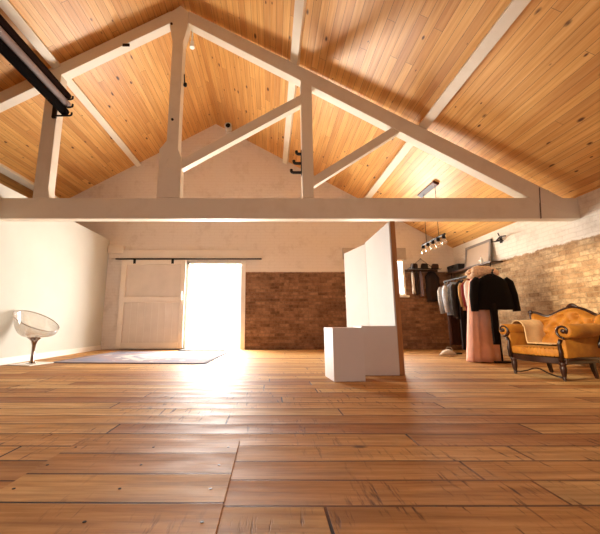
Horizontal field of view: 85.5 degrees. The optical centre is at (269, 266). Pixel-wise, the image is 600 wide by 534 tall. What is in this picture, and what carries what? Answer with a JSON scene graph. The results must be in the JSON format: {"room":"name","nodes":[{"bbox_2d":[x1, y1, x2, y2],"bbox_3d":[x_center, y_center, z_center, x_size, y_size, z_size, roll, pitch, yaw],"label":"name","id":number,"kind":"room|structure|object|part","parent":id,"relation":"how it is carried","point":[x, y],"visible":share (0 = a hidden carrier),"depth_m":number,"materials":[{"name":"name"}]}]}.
{"room":"photo studio","nodes":[
{"label":"photo studio","id":0,"kind":"room"},
{"bbox_2d":[0,184,109,357],"bbox_3d":[-3.940,0.268,5.586,0.120,2.580,4.100,0,-10,0],"label":"wall","id":1,"kind":"structure","parent":0,"point":[57,271],"depth_m":5.71,"materials":[{"name":"white paint"}]},
{"bbox_2d":[0,345,100,364],"bbox_3d":[-3.873,1.489,5.370,0.015,0.100,4.090,0,-10,0],"label":"baseboard","id":2,"kind":"structure","parent":1,"relation":"attached to","point":[16,359],"depth_m":5.60,"materials":[{"name":"white paint"}]},
{"bbox_2d":[71,124,461,349],"bbox_3d":[-1.400,-0.907,7.997,11.620,5.720,0.250,0,-10,0],"label":"wall","id":3,"kind":"structure","parent":0,"point":[296,291],"depth_m":7.79,"materials":[{"name":"paint"}]},
{"bbox_2d":[108,246,124,253],"bbox_3d":[-3.680,-0.415,7.735,0.360,0.180,0.100,0,-10,0],"label":"trim","id":4,"kind":"structure","parent":3,"relation":"attached to","point":[111,249],"depth_m":7.68,"materials":[{"name":"beige paint"}]},
{"bbox_2d":[109,250,262,258],"bbox_3d":[-2.000,-0.303,7.738,3.660,0.200,0.055,0,-10,0],"label":"trim","id":5,"kind":"structure","parent":3,"relation":"attached to","point":[127,253],"depth_m":7.71,"materials":[{"name":"beige paint"}]},
{"bbox_2d":[116,257,261,259],"bbox_3d":[-1.930,-0.209,7.676,3.460,0.065,0.045,0,-10,0],"label":"door track","id":6,"kind":"object","parent":3,"relation":"attached to","point":[118,258],"visible":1,"depth_m":7.67,"materials":[{"name":"black metal"}]},
{"bbox_2d":[115,259,185,348],"bbox_3d":[-2.743,0.825,7.479,1.515,2.070,0.120,0,-10,0],"label":"sliding door","id":7,"kind":"structure","parent":6,"relation":"hanging from","point":[152,292],"depth_m":7.48,"materials":[{"name":"paint"}]},
{"bbox_3d":[-2.737,1.782,7.324,1.285,0.130,0.042,0,-10,0],"label":"rail","id":8,"kind":"part","parent":7,"relation":"part of","materials":[{"name":"beige paint"}]},
{"bbox_3d":[-2.737,0.758,7.502,1.285,0.130,0.042,0,-10,0],"label":"rail","id":9,"kind":"part","parent":7,"relation":"part of","materials":[{"name":"beige paint"}]},
{"bbox_3d":[-2.737,-0.109,7.652,1.285,0.110,0.042,0,-10,0],"label":"rail","id":10,"kind":"part","parent":7,"relation":"part of","materials":[{"name":"beige paint"}]},
{"bbox_3d":[-1.930,-0.191,7.668,3.460,0.027,0.035,0,-10,0],"label":"rail","id":11,"kind":"part","parent":6,"relation":"part of","materials":[{"name":"black metal"}]},
{"bbox_2d":[184,261,245,349],"bbox_3d":[-1.275,0.888,7.641,1.390,2.060,0.240,0,-10,0],"label":"trim","id":12,"kind":"structure","parent":3,"relation":"attached to","point":[242,264],"depth_m":7.61,"materials":[{"name":"white paint"}]},
{"bbox_2d":[342,248,405,258],"bbox_3d":[2.500,-0.320,7.754,1.520,0.280,0.030,0,-10,0],"label":"trim","id":13,"kind":"structure","parent":3,"relation":"attached to","point":[401,252],"depth_m":7.75,"materials":[{"name":"white paint"}]},
{"bbox_2d":[345,295,409,297],"bbox_3d":[2.510,0.685,7.554,1.480,0.050,0.080,0,-10,0],"label":"trim","id":14,"kind":"structure","parent":3,"relation":"attached to","point":[401,296],"depth_m":7.52,"materials":[{"name":"white paint"}]},
{"bbox_2d":[397,259,405,294],"bbox_3d":[2.510,0.251,7.710,1.380,0.860,0.120,0,-10,0],"label":"window","id":15,"kind":"structure","parent":3,"relation":"in","point":[403,284],"depth_m":7.68,"materials":[{"name":"white paint"}]},
{"bbox_2d":[405,258,437,271],"bbox_3d":[3.590,-0.045,7.677,0.780,0.332,0.087,0,-10,0],"label":"peg rack","id":16,"kind":"object","parent":3,"relation":"attached to","point":[407,270],"visible":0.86,"depth_m":7.66,"materials":[{"name":"brown wood"}]},
{"bbox_2d":[411,271,415,293],"bbox_3d":[3.371,0.364,7.604,0.080,0.544,0.077,0,-10,0],"label":"scarf","id":17,"kind":"object","parent":16,"relation":"hanging from","point":[412,274],"visible":1,"depth_m":7.58,"materials":[{"name":"beige fabric"}]},
{"bbox_2d":[408,263,420,268],"bbox_3d":[3.380,-0.013,7.583,0.290,0.160,0.285,0,-10,0],"label":"hat","id":18,"kind":"object","parent":16,"relation":"hanging from","point":[413,265],"visible":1,"depth_m":7.51,"materials":[{"name":"fabric"}]},
{"bbox_2d":[414,271,420,294],"bbox_3d":[3.466,0.374,7.603,0.124,0.564,0.088,0,-10,0],"label":"scarf","id":19,"kind":"object","parent":16,"relation":"hanging from","point":[416,276],"visible":1,"depth_m":7.57,"materials":[{"name":"fabric"}]},
{"bbox_2d":[419,271,423,296],"bbox_3d":[3.561,0.394,7.599,0.089,0.604,0.077,0,-10,0],"label":"scarf","id":20,"kind":"object","parent":16,"relation":"hanging from","point":[420,273],"visible":1,"depth_m":7.57,"materials":[{"name":"brown fabric"}]},
{"bbox_2d":[421,263,429,268],"bbox_3d":[3.620,-0.013,7.583,0.240,0.160,0.236,0,-10,0],"label":"hat","id":21,"kind":"object","parent":16,"relation":"hanging from","point":[423,265],"visible":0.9,"depth_m":7.51,"materials":[{"name":"black fabric"}]},
{"bbox_2d":[425,271,439,301],"bbox_3d":[3.833,0.458,7.588,0.373,0.714,0.110,0,-10,0],"label":"coat","id":22,"kind":"object","parent":16,"relation":"hanging from","point":[431,278],"visible":0.88,"depth_m":7.55,"materials":[{"name":"fabric"}]},
{"bbox_2d":[430,264,439,269],"bbox_3d":[3.870,-0.003,7.581,0.280,0.160,0.275,0,-10,0],"label":"hat","id":23,"kind":"object","parent":16,"relation":"hanging from","point":[434,266],"visible":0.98,"depth_m":7.51,"materials":[{"name":"brown fabric"}]},
{"bbox_2d":[0,349,599,533],"bbox_3d":[-1.400,1.078,2.122,12.220,0.200,11.150,0,-10,0],"label":"floor","id":24,"kind":"structure","parent":0,"point":[451,444],"depth_m":1.85,"materials":[{"name":"brown wood"}]},
{"bbox_2d":[8,310,59,365],"bbox_3d":[-3.512,1.040,4.824,0.616,0.794,0.581,-2,-10,14],"label":"tub chair","id":25,"kind":"object","parent":24,"relation":"on","point":[34,340],"visible":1,"depth_m":4.76,"materials":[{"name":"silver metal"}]},
{"bbox_2d":[0,441,239,533],"bbox_3d":[-0.568,0.834,1.281,0.825,0.014,0.770,0,-10,0],"label":"floor hatch","id":26,"kind":"object","parent":24,"relation":"on","point":[169,493],"depth_m":1.17,"materials":[{"name":"brown wood"}]},
{"bbox_2d":[12,446,228,522],"bbox_3d":[-0.576,0.826,1.278,0.758,0.001,0.611,0,-10,0],"label":"floor nails","id":27,"kind":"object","parent":26,"relation":"on","point":[85,521],"depth_m":1.18,"materials":[{"name":"metal"}]},
{"bbox_2d":[54,351,227,363],"bbox_3d":[-2.100,1.609,5.811,2.400,0.012,2.000,-1,-10,3],"label":"rug","id":28,"kind":"object","parent":24,"relation":"on","point":[117,357],"visible":0.96,"depth_m":5.58,"materials":[{"name":"white fabric"}]},
{"bbox_2d":[178,349,225,350],"bbox_3d":[-1.480,1.830,7.107,1.000,0.019,0.310,0,-10,0],"label":"doormat","id":29,"kind":"object","parent":24,"relation":"on","point":[181,349],"visible":0.88,"depth_m":6.96,"materials":[{"name":"white"}]},
{"bbox_2d":[324,327,365,381],"bbox_3d":[0.816,0.951,3.584,0.335,0.550,0.370,1,-10,-5],"label":"plinth","id":30,"kind":"object","parent":24,"relation":"on","point":[343,346],"visible":1,"depth_m":3.41,"materials":[{"name":"white paint"}]},
{"bbox_2d":[344,221,404,374],"bbox_3d":[1.526,0.498,4.865,0.189,1.880,1.842,1,-10,-5],"label":"folding screen","id":31,"kind":"object","parent":24,"relation":"on","point":[371,268],"visible":0.6,"depth_m":4.61,"materials":[{"name":"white wood"}]},
{"bbox_2d":[353,326,399,375],"bbox_3d":[1.292,1.010,3.969,0.420,0.565,0.360,0,-10,-1],"label":"plinth","id":32,"kind":"object","parent":24,"relation":"on","point":[380,342],"visible":0.76,"depth_m":3.79,"materials":[{"name":"white paint"}]},
{"bbox_2d":[439,347,456,355],"bbox_3d":[3.260,1.542,5.924,0.300,0.159,0.148,0,-10,0],"label":"bag","id":33,"kind":"object","parent":24,"relation":"on","point":[446,351],"visible":1,"depth_m":5.87,"materials":[{"name":"white fabric"}]},
{"bbox_2d":[443,269,510,362],"bbox_3d":[3.540,0.861,5.661,0.320,1.430,1.450,0,-10,0],"label":"clothes rack","id":34,"kind":"object","parent":24,"relation":"on","point":[501,351],"visible":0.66,"depth_m":5.07,"materials":[{"name":"black metal"}]},
{"bbox_2d":[437,280,447,313],"bbox_3d":[3.500,0.577,6.315,0.438,0.666,0.122,0,-10,0],"label":"jacket","id":35,"kind":"object","parent":34,"relation":"hanging from","point":[440,298],"visible":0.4,"depth_m":6.26,"materials":[{"name":"grey fabric"}]},
{"bbox_2d":[442,280,456,314],"bbox_3d":[3.500,0.557,6.106,0.479,0.699,0.130,0,-10,0],"label":"shirt","id":36,"kind":"object","parent":34,"relation":"hanging from","point":[446,295],"visible":0.45,"depth_m":6.06,"materials":[{"name":"fabric"}]},
{"bbox_2d":[447,279,461,344],"bbox_3d":[3.500,0.848,6.172,0.209,1.249,0.107,0,-10,0],"label":"trousers","id":37,"kind":"object","parent":34,"relation":"hanging from","point":[454,324],"visible":0.41,"depth_m":6.08,"materials":[{"name":"black fabric"}]},
{"bbox_2d":[450,278,461,318],"bbox_3d":[3.500,0.552,5.843,0.453,0.779,0.129,0,-10,0],"label":"jacket","id":38,"kind":"object","parent":34,"relation":"hanging from","point":[454,287],"visible":0.38,"depth_m":5.80,"materials":[{"name":"grey fabric"}]},
{"bbox_2d":[458,275,466,349],"bbox_3d":[3.500,0.791,5.699,0.320,1.299,0.106,0,-10,0],"label":"coat","id":39,"kind":"object","parent":34,"relation":"hanging from","point":[463,314],"visible":0.29,"depth_m":5.63,"materials":[{"name":"black fabric"}]},
{"bbox_2d":[458,279,466,310],"bbox_3d":[3.500,0.445,5.662,0.409,0.629,0.121,0,-10,0],"label":"shirt","id":40,"kind":"object","parent":34,"relation":"hanging from","point":[459,285],"visible":0.2,"depth_m":5.62,"materials":[{"name":"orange fabric"}]},
{"bbox_2d":[461,279,469,310],"bbox_3d":[3.500,0.434,5.571,0.409,0.639,0.118,0,-10,0],"label":"shirt","id":41,"kind":"object","parent":34,"relation":"hanging from","point":[462,284],"visible":0.09,"depth_m":5.54,"materials":[{"name":"red fabric"}]},
{"bbox_2d":[464,280,468,305],"bbox_3d":[3.500,0.367,5.396,0.520,0.567,0.133,0,-10,0],"label":"blouse","id":42,"kind":"object","parent":34,"relation":"hanging from","point":[466,281],"visible":0.06,"depth_m":5.36,"materials":[{"name":"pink fabric"}]},
{"bbox_3d":[3.500,0.170,5.781,0.028,0.028,1.450,0,-10,0],"label":"rail","id":43,"kind":"part","parent":34,"relation":"part of","materials":[{"name":"silver metal"}]},
{"bbox_2d":[465,266,498,278],"bbox_3d":[3.404,0.084,5.192,0.446,0.217,0.254,0,-10,0],"label":"stole","id":44,"kind":"object","parent":34,"relation":"on","point":[476,271],"visible":0.82,"depth_m":5.10,"materials":[{"name":"beige fur"}]},
{"bbox_2d":[466,277,503,362],"bbox_3d":[3.370,0.770,5.182,0.540,1.434,0.340,0,-10,0],"label":"gown","id":45,"kind":"object","parent":34,"relation":"hanging from","point":[480,346],"visible":0.56,"depth_m":5.03,"materials":[{"name":"pink fabric"}]},
{"bbox_2d":[469,274,520,311],"bbox_3d":[3.500,0.366,5.095,0.750,0.668,0.220,0,-10,0],"label":"jacket","id":46,"kind":"object","parent":34,"relation":"hanging from","point":[484,291],"visible":0.97,"depth_m":5.00,"materials":[{"name":"black fabric"}]},
{"bbox_2d":[490,303,501,344],"bbox_3d":[3.430,0.864,4.923,0.109,0.620,0.091,0,-10,0],"label":"scarf","id":47,"kind":"object","parent":46,"relation":"hanging from","point":[496,335],"visible":0.98,"depth_m":4.90,"materials":[{"name":"black fabric"}]},
{"bbox_2d":[499,303,599,380],"bbox_3d":[3.333,0.839,3.768,0.794,0.840,0.872,3,-10,-15],"label":"sofa","id":48,"kind":"object","parent":24,"relation":"on","point":[575,329],"visible":0.92,"depth_m":3.59,"materials":[{"name":"orange fabric"}]},
{"bbox_3d":[2.908,0.969,3.930,0.044,0.238,0.056,3,-10,-15],"label":"arm post","id":49,"kind":"part","parent":48,"relation":"part of","materials":[{"name":"brown wood"}]},
{"bbox_3d":[2.940,1.173,3.883,0.066,0.184,0.068,3,-10,-15],"label":"leg","id":50,"kind":"part","parent":48,"relation":"part of","materials":[{"name":"brown wood"}]},
{"bbox_3d":[3.192,0.934,4.027,0.559,0.265,0.060,3,-10,-15],"label":"arm panel","id":51,"kind":"part","parent":48,"relation":"part of","materials":[{"name":"orange fabric"}]},
{"bbox_2d":[511,319,556,344],"bbox_3d":[3.324,0.794,3.991,0.387,0.296,0.454,3,-10,-17],"label":"throw blanket","id":52,"kind":"object","parent":48,"relation":"on","point":[534,332],"visible":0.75,"depth_m":4.01,"materials":[{"name":"beige fabric"}]},
{"bbox_3d":[3.240,0.965,3.725,0.580,0.099,0.577,3,-10,-15],"label":"seat","id":53,"kind":"part","parent":48,"relation":"part of","materials":[{"name":"orange fabric"}]},
{"bbox_3d":[3.440,1.196,3.976,0.080,0.207,0.045,3,-10,-15],"label":"leg","id":54,"kind":"part","parent":48,"relation":"part of","materials":[{"name":"brown wood"}]},
{"bbox_3d":[3.243,1.047,3.711,0.595,0.065,0.619,3,-10,-15],"label":"seat frame","id":55,"kind":"part","parent":48,"relation":"part of","materials":[{"name":"brown wood"}]},
{"bbox_3d":[3.054,0.876,3.394,0.044,0.238,0.056,3,-10,-15],"label":"arm post","id":56,"kind":"part","parent":48,"relation":"part of","materials":[{"name":"brown wood"}]},
{"bbox_3d":[3.076,1.086,3.384,0.066,0.184,0.068,3,-10,-15],"label":"leg","id":57,"kind":"part","parent":48,"relation":"part of","materials":[{"name":"brown wood"}]},
{"bbox_3d":[3.573,0.703,3.861,0.262,0.477,0.860,3,-10,-15],"label":"frame","id":58,"kind":"part","parent":48,"relation":"part of","materials":[{"name":"brown wood"}]},
{"bbox_2d":[531,308,599,345],"bbox_3d":[3.523,0.725,3.844,0.314,0.485,0.820,3,-10,-15],"label":"sofa backrest","id":59,"kind":"object","parent":48,"relation":"on","point":[551,321],"depth_m":3.88,"materials":[{"name":"orange fabric"}]},
{"bbox_3d":[3.345,0.837,3.466,0.559,0.265,0.060,3,-10,-15],"label":"arm panel","id":60,"kind":"part","parent":48,"relation":"part of","materials":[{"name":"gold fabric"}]},
{"bbox_3d":[3.328,0.979,3.437,0.572,0.045,0.105,3,-10,-15],"label":"rail","id":61,"kind":"part","parent":48,"relation":"part of","materials":[{"name":"brown wood"}]},
{"bbox_3d":[3.557,1.122,3.547,0.080,0.207,0.046,3,-10,-15],"label":"leg","id":62,"kind":"part","parent":48,"relation":"part of","materials":[{"name":"brown wood"}]},
{"bbox_2d":[0,0,599,247],"bbox_3d":[-1.400,-2.977,2.825,12.220,3.608,11.150,0,-10,0],"label":"ceiling","id":63,"kind":"structure","parent":0,"point":[530,108],"depth_m":4.76,"materials":[{"name":"brown wood"}]},
{"bbox_2d":[0,6,579,221],"bbox_3d":[-1.400,-2.432,4.930,11.620,3.557,0.220,0,-10,0],"label":"roof truss","id":64,"kind":"object","parent":63,"relation":"attached to","point":[531,202],"depth_m":4.72,"materials":[{"name":"wood"}]},
{"bbox_2d":[0,163,58,197],"bbox_3d":[-5.128,-1.917,5.970,0.159,0.139,4.089,0,-10,0],"label":"purlin","id":65,"kind":"object","parent":64,"relation":"attached to","point":[5,170],"visible":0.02,"depth_m":6.50,"materials":[{"name":"white wood"}]},
{"bbox_2d":[0,38,68,114],"bbox_3d":[-3.070,-2.519,3.662,0.118,0.118,2.415,0,-10,0],"label":"roll","id":66,"kind":"object","parent":64,"relation":"on","point":[6,52],"visible":1,"depth_m":4.11,"materials":[{"name":"black paper"}]},
{"bbox_2d":[0,26,70,105],"bbox_3d":[-3.050,-2.648,3.684,0.099,0.099,2.415,0,-10,0],"label":"roll","id":67,"kind":"object","parent":64,"relation":"on","point":[4,36],"visible":0.86,"depth_m":4.09,"materials":[{"name":"grey paper"}]},
{"bbox_2d":[0,14,70,97],"bbox_3d":[-3.060,-2.781,3.707,0.109,0.109,2.415,0,-10,0],"label":"roll","id":68,"kind":"object","parent":64,"relation":"on","point":[4,24],"visible":0.8,"depth_m":4.10,"materials":[{"name":"brown paper"}]},
{"bbox_3d":[-3.296,-1.965,4.877,0.249,1.998,0.148,0,-10,0],"label":"post","id":69,"kind":"part","parent":64,"relation":"part of","materials":[{"name":"white wood"}]},
{"bbox_3d":[-3.230,-2.381,4.855,0.060,0.310,0.034,0,-10,0],"label":"plate","id":70,"kind":"part","parent":64,"relation":"part of","materials":[{"name":"black metal"}]},
{"bbox_3d":[-3.099,-2.395,4.843,0.323,0.335,0.062,0,-10,0],"label":"backdrop bracket","id":71,"kind":"part","parent":64,"relation":"part of","materials":[{"name":"black metal"}]},
{"bbox_3d":[-3.069,-2.266,4.803,0.263,0.063,0.026,0,-10,0],"label":"hook arm","id":72,"kind":"part","parent":64,"relation":"part of","materials":[{"name":"black metal"}]},
{"bbox_2d":[0,0,140,166],"bbox_3d":[-3.318,-3.483,2.938,0.150,0.134,10.599,0,-10,0],"label":"purlin","id":73,"kind":"object","parent":64,"relation":"attached to","point":[6,6],"visible":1,"depth_m":4.93,"materials":[{"name":"white wood"}]},
{"bbox_3d":[-2.255,-3.479,5.063,0.110,0.045,0.012,0,-10,0],"label":"slot plate","id":74,"kind":"part","parent":64,"relation":"part of","materials":[{"name":"metal"}]},
{"bbox_3d":[-1.460,-2.580,4.984,0.340,3.247,0.164,0,-10,0],"label":"king post","id":75,"kind":"part","parent":64,"relation":"part of","materials":[{"name":"white wood"}]},
{"bbox_2d":[190,32,194,49],"bbox_3d":[-1.265,-3.726,5.274,0.084,0.335,0.084,0,-10,0],"label":"spot lamp","id":76,"kind":"object","parent":64,"relation":"hanging from","point":[192,47],"visible":0.92,"depth_m":5.24,"materials":[{"name":"white metal"}]},
{"bbox_2d":[224,122,231,133],"bbox_3d":[-0.620,-2.061,4.841,0.110,0.140,0.165,0,-10,0],"label":"spot lamp","id":77,"kind":"object","parent":64,"relation":"attached to","point":[228,126],"visible":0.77,"depth_m":4.77,"materials":[{"name":"white metal"}]},
{"bbox_2d":[282,0,306,164],"bbox_3d":[0.388,-3.555,2.950,0.150,0.134,10.599,0,-10,0],"label":"purlin","id":78,"kind":"object","parent":64,"relation":"attached to","point":[300,5],"visible":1,"depth_m":4.81,"materials":[{"name":"white wood"}]},
{"bbox_3d":[0.382,-1.409,4.776,0.176,0.072,0.044,0,-10,0],"label":"hook arm","id":79,"kind":"part","parent":64,"relation":"part of","materials":[{"name":"black metal"}]},
{"bbox_3d":[0.382,-1.543,4.799,0.176,0.400,0.050,0,-10,0],"label":"backdrop bracket","id":80,"kind":"part","parent":64,"relation":"part of","materials":[{"name":"black metal"}]},
{"bbox_3d":[0.552,-1.925,4.870,0.165,1.918,0.148,0,-10,0],"label":"post","id":81,"kind":"part","parent":64,"relation":"part of","materials":[{"name":"white wood"}]},
{"bbox_2d":[364,0,530,197],"bbox_3d":[2.308,-2.484,2.764,0.150,0.134,10.599,0,-10,0],"label":"purlin","id":82,"kind":"object","parent":64,"relation":"attached to","point":[514,9],"visible":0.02,"depth_m":3.77,"materials":[{"name":"white wood"}]},
{"bbox_2d":[417,181,438,197],"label":"pendant light","id":83,"kind":"object","parent":63,"relation":"hanging from","point":[428,188],"depth_m":6.15,"materials":[{"name":"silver metal"}]},
{"bbox_2d":[421,229,445,248],"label":"pendant light","id":84,"kind":"object","parent":63,"relation":"hanging from","point":[443,235],"depth_m":5.93,"materials":[{"name":"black metal"}]},
{"bbox_2d":[453,188,599,367],"bbox_3d":[4.535,-0.193,2.494,0.250,2.432,10.850,0,-10,0],"label":"wall","id":85,"kind":"structure","parent":0,"point":[551,266],"depth_m":5.06,"materials":[{"name":"brick"}]},
{"bbox_2d":[446,261,502,278],"bbox_3d":[4.289,0.093,6.875,0.238,0.154,1.580,0,-10,0],"label":"wall shelf","id":86,"kind":"object","parent":85,"relation":"attached to","point":[489,263],"visible":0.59,"depth_m":6.63,"materials":[{"name":"brown wood"}]},
{"bbox_2d":[447,264,463,272],"bbox_3d":[4.276,0.034,7.439,0.238,0.155,0.440,0,-10,0],"label":"case","id":87,"kind":"object","parent":86,"relation":"on","point":[455,267],"visible":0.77,"depth_m":7.31,"materials":[{"name":"black leather"}]},
{"bbox_3d":[4.295,-0.016,7.447,0.200,0.055,0.440,0,-10,0],"label":"lid","id":88,"kind":"part","parent":87,"relation":"part of","materials":[{"name":"black leather"}]},
{"bbox_2d":[464,239,491,267],"bbox_3d":[4.354,-0.252,6.783,0.108,0.493,0.840,0,-10,0],"label":"picture frame","id":89,"kind":"object","parent":86,"relation":"on","point":[473,253],"visible":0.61,"depth_m":6.76,"materials":[{"name":"beige fabric"}]},
{"bbox_3d":[4.356,-0.192,7.173,0.104,0.478,0.050,0,-10,0],"label":"frame","id":90,"kind":"part","parent":89,"relation":"part of","materials":[{"name":"beige wood"}]},
{"bbox_3d":[4.389,-0.469,6.820,0.038,0.054,0.840,0,-10,0],"label":"frame","id":91,"kind":"part","parent":89,"relation":"part of","materials":[{"name":"grey wood"}]},
{"bbox_3d":[4.356,-0.327,6.395,0.104,0.478,0.050,0,-10,0],"label":"frame","id":92,"kind":"part","parent":89,"relation":"part of","materials":[{"name":"grey wood"}]},
{"bbox_2d":[491,233,505,242],"bbox_3d":[4.355,-0.562,6.131,0.104,0.205,0.469,-2,-10,9],"label":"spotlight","id":93,"kind":"object","parent":85,"relation":"attached to","point":[499,239],"visible":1,"depth_m":6.13,"materials":[{"name":"metal"}]},
{"label":"outside","id":94,"kind":"structure","parent":0,"visible":0},
{"bbox_2d":[188,332,239,348],"bbox_3d":[0.000,3.425,15.366,24.000,0.200,15.750,0,-10,0],"label":"ground","id":95,"kind":"structure","parent":94,"point":[197,340],"depth_m":12.18,"materials":[{"name":"white"}]}
]}

